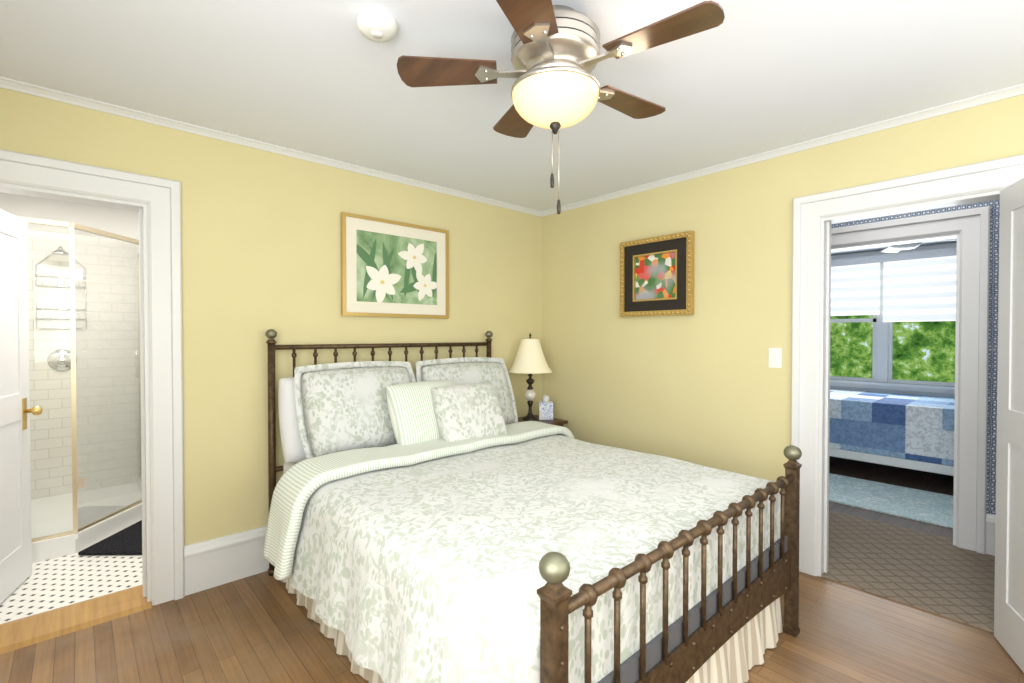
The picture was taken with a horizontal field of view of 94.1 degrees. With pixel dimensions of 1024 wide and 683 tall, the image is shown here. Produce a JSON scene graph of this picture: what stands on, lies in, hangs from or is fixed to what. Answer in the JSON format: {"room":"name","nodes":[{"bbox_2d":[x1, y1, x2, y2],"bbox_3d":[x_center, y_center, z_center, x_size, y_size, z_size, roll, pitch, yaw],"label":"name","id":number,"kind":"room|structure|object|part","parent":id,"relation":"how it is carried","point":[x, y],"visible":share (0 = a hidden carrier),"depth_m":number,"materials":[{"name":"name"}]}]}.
{"room":"bedroom","nodes":[
{"label":"bedroom","id":0,"kind":"room"},
{"bbox_2d":[0,192,138,239],"bbox_3d":[-3.340,0.077,3.973,1.710,2.400,0.120,-1,1,-42],"label":"wall","id":1,"kind":"structure","parent":0,"point":[123,222],"depth_m":3.75,"materials":[{"name":"white paint"}]},
{"bbox_2d":[27,230,139,498],"bbox_3d":[-3.535,0.221,3.708,1.118,2.120,0.010,-1,1,-42],"label":"wall tile","id":2,"kind":"structure","parent":1,"relation":"attached to","point":[63,386],"depth_m":3.75,"materials":[{"name":"white tile"}]},
{"bbox_2d":[0,88,541,545],"bbox_3d":[-1.147,0.090,2.994,3.940,2.400,0.120,-1,1,-42],"label":"wall","id":3,"kind":"structure","parent":0,"point":[260,243],"depth_m":2.67,"materials":[{"name":"yellow paint"}]},
{"bbox_2d":[0,209,42,603],"bbox_3d":[-2.526,0.318,2.314,0.180,1.947,0.690,0,1,-26],"label":"door","id":4,"kind":"structure","parent":3,"relation":"in","point":[15,523],"depth_m":2.49,"materials":[{"name":"painted wood"},{"name":"brass"}]},
{"bbox_2d":[0,585,151,653],"bbox_3d":[-2.109,1.288,2.196,0.698,0.026,0.280,-1,1,-42],"label":"threshold","id":5,"kind":"structure","parent":3,"relation":"attached to","point":[34,629],"depth_m":2.20,"materials":[{"name":"brown wood"}]},
{"bbox_2d":[0,149,184,605],"bbox_3d":[-2.068,0.251,2.137,0.964,2.102,0.156,-1,1,-42],"label":"door frame","id":6,"kind":"structure","parent":3,"relation":"attached to","point":[157,200],"depth_m":2.35,"materials":[{"name":"white wood"}]},
{"bbox_2d":[184,526,268,595],"bbox_3d":[-0.699,1.161,3.313,2.628,0.250,0.030,-1,1,-42],"label":"baseboard","id":7,"kind":"structure","parent":3,"relation":"attached to","point":[211,563],"depth_m":2.55,"materials":[{"name":"white wood"}]},
{"bbox_2d":[0,76,543,216],"bbox_3d":[-1.095,-1.092,2.921,3.700,0.034,0.034,-1,1,-42],"label":"crown molding","id":8,"kind":"structure","parent":3,"relation":"attached to","point":[96,105],"depth_m":2.53,"materials":[{"name":"white wood"}]},
{"bbox_2d":[341,212,448,318],"bbox_3d":[-0.765,-0.486,3.231,0.793,0.642,0.028,-1,1,-42],"label":"flower picture","id":9,"kind":"object","parent":3,"relation":"attached to","point":[390,268],"visible":0.98,"depth_m":3.20,"materials":[{"name":"paper"}]},
{"bbox_2d":[0,520,1023,682],"bbox_3d":[-0.646,1.329,2.371,3.820,0.060,6.140,-1,1,-42],"label":"floor","id":10,"kind":"structure","parent":0,"point":[259,628],"depth_m":2.07,"materials":[{"name":"brown wood"}]},
{"bbox_2d":[17,216,141,562],"bbox_3d":[-3.135,0.272,3.262,1.086,2.029,1.188,-1,1,-42],"label":"shower","id":11,"kind":"object","parent":10,"relation":"on","point":[73,522],"visible":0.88,"depth_m":3.13,"materials":[{"name":"white plastic"}]},
{"bbox_2d":[78,520,141,554],"bbox_3d":[-2.366,1.274,3.274,0.520,0.023,0.800,0,1,-1],"label":"bath mat","id":12,"kind":"object","parent":10,"relation":"on","point":[127,541],"visible":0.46,"depth_m":2.98,"materials":[{"name":"black fabric"}]},
{"bbox_2d":[263,329,801,682],"bbox_3d":[-0.039,0.616,2.385,1.950,1.364,2.190,-1,1,-42],"label":"bed","id":13,"kind":"object","parent":10,"relation":"on","point":[450,519],"visible":1,"depth_m":1.79,"materials":[{"name":"white fabric"}]},
{"bbox_2d":[431,383,507,446],"bbox_3d":[-0.253,0.434,2.871,0.460,0.400,0.140,-1,-29,-36],"label":"cushion","id":14,"kind":"object","parent":13,"relation":"on","point":[463,413],"depth_m":2.79,"materials":[{"name":"white fabric"}]},
{"bbox_2d":[282,429,794,682],"bbox_3d":[0.126,0.878,2.207,1.833,0.529,1.572,-1,1,-42],"label":"comforter","id":15,"kind":"object","parent":13,"relation":"on","point":[427,568],"depth_m":1.64,"materials":[{"name":"white fabric"}]},
{"bbox_2d":[518,415,567,426],"bbox_3d":[0.175,0.955,3.804,0.400,0.650,0.365,-1,1,-42],"label":"nightstand","id":16,"kind":"object","parent":10,"relation":"on","point":[558,422],"visible":0.02,"depth_m":3.79,"materials":[{"name":"brown wood"}]},
{"bbox_2d":[508,333,551,420],"bbox_3d":[0.147,0.280,3.841,0.360,0.698,0.360,-1,1,-42],"label":"lamp","id":17,"kind":"object","parent":16,"relation":"on","point":[530,360],"visible":1,"depth_m":3.76,"materials":[{"name":"beige fabric"}]},
{"bbox_2d":[539,395,552,419],"bbox_3d":[0.276,0.532,3.888,0.110,0.192,0.110,0,1,1],"label":"tissue box","id":18,"kind":"object","parent":16,"relation":"on","point":[545,408],"visible":1,"depth_m":3.83,"materials":[{"name":"white ceramic"}]},
{"bbox_2d":[0,0,1023,211],"bbox_3d":[-0.213,-1.156,2.731,4.990,0.100,6.140,-1,1,-42],"label":"ceiling","id":19,"kind":"structure","parent":0,"point":[744,79],"depth_m":1.97,"materials":[{"name":"white paint"}]},
{"bbox_2d":[356,9,397,41],"bbox_3d":[-0.461,-1.068,1.629,0.136,0.045,0.136,-1,1,-42],"label":"smoke detector","id":20,"kind":"object","parent":19,"relation":"attached to","point":[376,25],"visible":1,"depth_m":1.60,"materials":[{"name":"white plastic"}]},
{"bbox_2d":[397,0,724,213],"bbox_3d":[0.175,-0.764,1.639,1.019,0.654,1.032,-1,1,-42],"label":"ceiling fan","id":21,"kind":"object","parent":19,"relation":"hanging from","point":[556,57],"visible":1,"depth_m":1.54,"materials":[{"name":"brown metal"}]},
{"bbox_3d":[0.148,-0.794,1.632,0.296,0.099,0.296,-1,1,-42],"label":"lamp shade","id":22,"kind":"part","parent":21,"relation":"part of","materials":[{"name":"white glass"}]},
{"bbox_2d":[542,94,1023,481],"bbox_3d":[1.592,0.093,2.821,0.120,2.400,3.820,-1,1,-42],"label":"wall","id":23,"kind":"structure","parent":0,"point":[705,384],"depth_m":3.06,"materials":[{"name":"yellow paint"}]},
{"bbox_2d":[620,230,694,316],"bbox_3d":[0.997,-0.454,3.337,0.052,0.550,0.560,-1,1,-42],"label":"framed picture","id":24,"kind":"object","parent":23,"relation":"attached to","point":[656,275],"visible":1,"depth_m":3.32,"materials":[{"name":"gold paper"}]},
{"bbox_2d":[769,348,781,367],"bbox_3d":[1.534,0.096,2.782,0.015,0.115,0.070,-1,1,-42],"label":"light switch","id":25,"kind":"object","parent":23,"relation":"attached to","point":[775,357],"visible":1,"depth_m":2.78,"materials":[{"name":"white plastic"}]},
{"bbox_2d":[544,83,1023,215],"bbox_3d":[1.508,-1.090,2.783,0.034,0.034,3.660,-1,1,-42],"label":"crown molding","id":26,"kind":"structure","parent":23,"relation":"attached to","point":[1016,90],"depth_m":2.58,"materials":[{"name":"white wood"}]},
{"bbox_2d":[791,154,1023,576],"bbox_3d":[1.980,0.247,2.396,0.188,2.102,0.989,-1,1,-42],"label":"door frame","id":27,"kind":"structure","parent":23,"relation":"attached to","point":[816,237],"depth_m":2.67,"materials":[{"name":"white wood"}]},
{"bbox_2d":[994,178,1023,672],"bbox_3d":[1.988,0.325,1.784,0.180,1.947,0.676,0,1,27],"label":"hall door","id":28,"kind":"structure","parent":23,"relation":"in","point":[1009,587],"depth_m":1.98,"materials":[{"name":"white painted wood"}]},
{"bbox_2d":[829,456,953,538],"bbox_3d":[3.283,1.302,4.373,2.350,0.060,3.820,-1,1,-42],"label":"floor","id":29,"kind":"structure","parent":0,"point":[918,480],"depth_m":4.33,"materials":[{"name":"brown wood"}]},
{"bbox_2d":[829,473,952,527],"bbox_3d":[3.112,1.273,3.826,0.860,0.011,2.000,-1,1,-42],"label":"rug","id":30,"kind":"object","parent":29,"relation":"on","point":[919,505],"visible":0.44,"depth_m":3.82,"materials":[{"name":"blue fabric"}]},
{"bbox_2d":[829,389,954,475],"bbox_3d":[3.840,0.913,4.516,1.026,0.715,2.278,-1,1,-42],"label":"bed","id":31,"kind":"object","parent":29,"relation":"on","point":[916,431],"visible":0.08,"depth_m":4.28,"materials":[{"name":"blue and white patchwork quilt fabric"},{"name":"white painted wood"}]},
{"bbox_2d":[830,242,956,465],"bbox_3d":[4.108,0.137,5.108,0.120,2.250,3.820,-1,1,-42],"label":"wall","id":32,"kind":"structure","parent":0,"point":[895,391],"depth_m":5.06,"materials":[{"name":"white"}]},
{"bbox_2d":[830,243,956,393],"bbox_3d":[3.997,-0.233,5.151,0.120,1.490,1.560,-1,1,-42],"label":"window","id":33,"kind":"structure","parent":32,"relation":"in","point":[882,364],"depth_m":5.15,"materials":[{"name":"white wood"}]},
{"bbox_2d":[831,247,956,321],"bbox_3d":[3.966,-0.568,5.118,0.055,0.720,1.400,-1,1,-42],"label":"window blinds","id":34,"kind":"object","parent":33,"relation":"attached to","point":[919,286],"visible":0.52,"depth_m":5.00,"materials":[{"name":"white fabric"}]},
{"bbox_2d":[831,238,956,254],"bbox_3d":[3.283,-1.028,4.343,2.350,0.100,3.820,-1,1,-42],"label":"ceiling","id":35,"kind":"structure","parent":0,"point":[877,248],"depth_m":5.06,"materials":[{"name":"grey paint"}]},
{"bbox_2d":[881,239,956,252],"bbox_3d":[3.372,-0.890,4.170,1.179,0.169,1.136,-1,1,-42],"label":"ceiling fan","id":36,"kind":"object","parent":35,"relation":"hanging from","point":[893,248],"visible":0.25,"depth_m":4.11,"materials":[{"name":"white plastic"}]},
{"bbox_2d":[821,510,994,632],"bbox_3d":[1.981,1.313,3.190,1.169,0.069,3.820,-1,1,-42],"label":"floor","id":37,"kind":"structure","parent":0,"point":[938,575],"depth_m":2.70,"materials":[{"name":"brown carpet"}]},
{"bbox_2d":[831,199,999,514],"bbox_3d":[2.369,0.083,3.527,0.120,2.400,3.820,-1,1,-42],"label":"wall","id":38,"kind":"structure","parent":0,"point":[994,205],"depth_m":2.86,"materials":[{"name":"blue"}]},
{"bbox_2d":[986,513,995,555],"bbox_3d":[3.192,1.172,2.524,0.030,0.250,0.968,-1,1,-42],"label":"baseboard","id":39,"kind":"structure","parent":38,"relation":"attached to","point":[990,518],"depth_m":2.87,"materials":[{"name":"white wood"}]},
{"label":"outside","id":40,"kind":"structure","parent":0,"visible":0},
{"bbox_2d":[830,315,955,382],"bbox_3d":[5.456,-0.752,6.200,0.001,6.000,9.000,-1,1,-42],"label":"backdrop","id":41,"kind":"structure","parent":40,"point":[923,350],"depth_m":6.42,"materials":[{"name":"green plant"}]}
]}

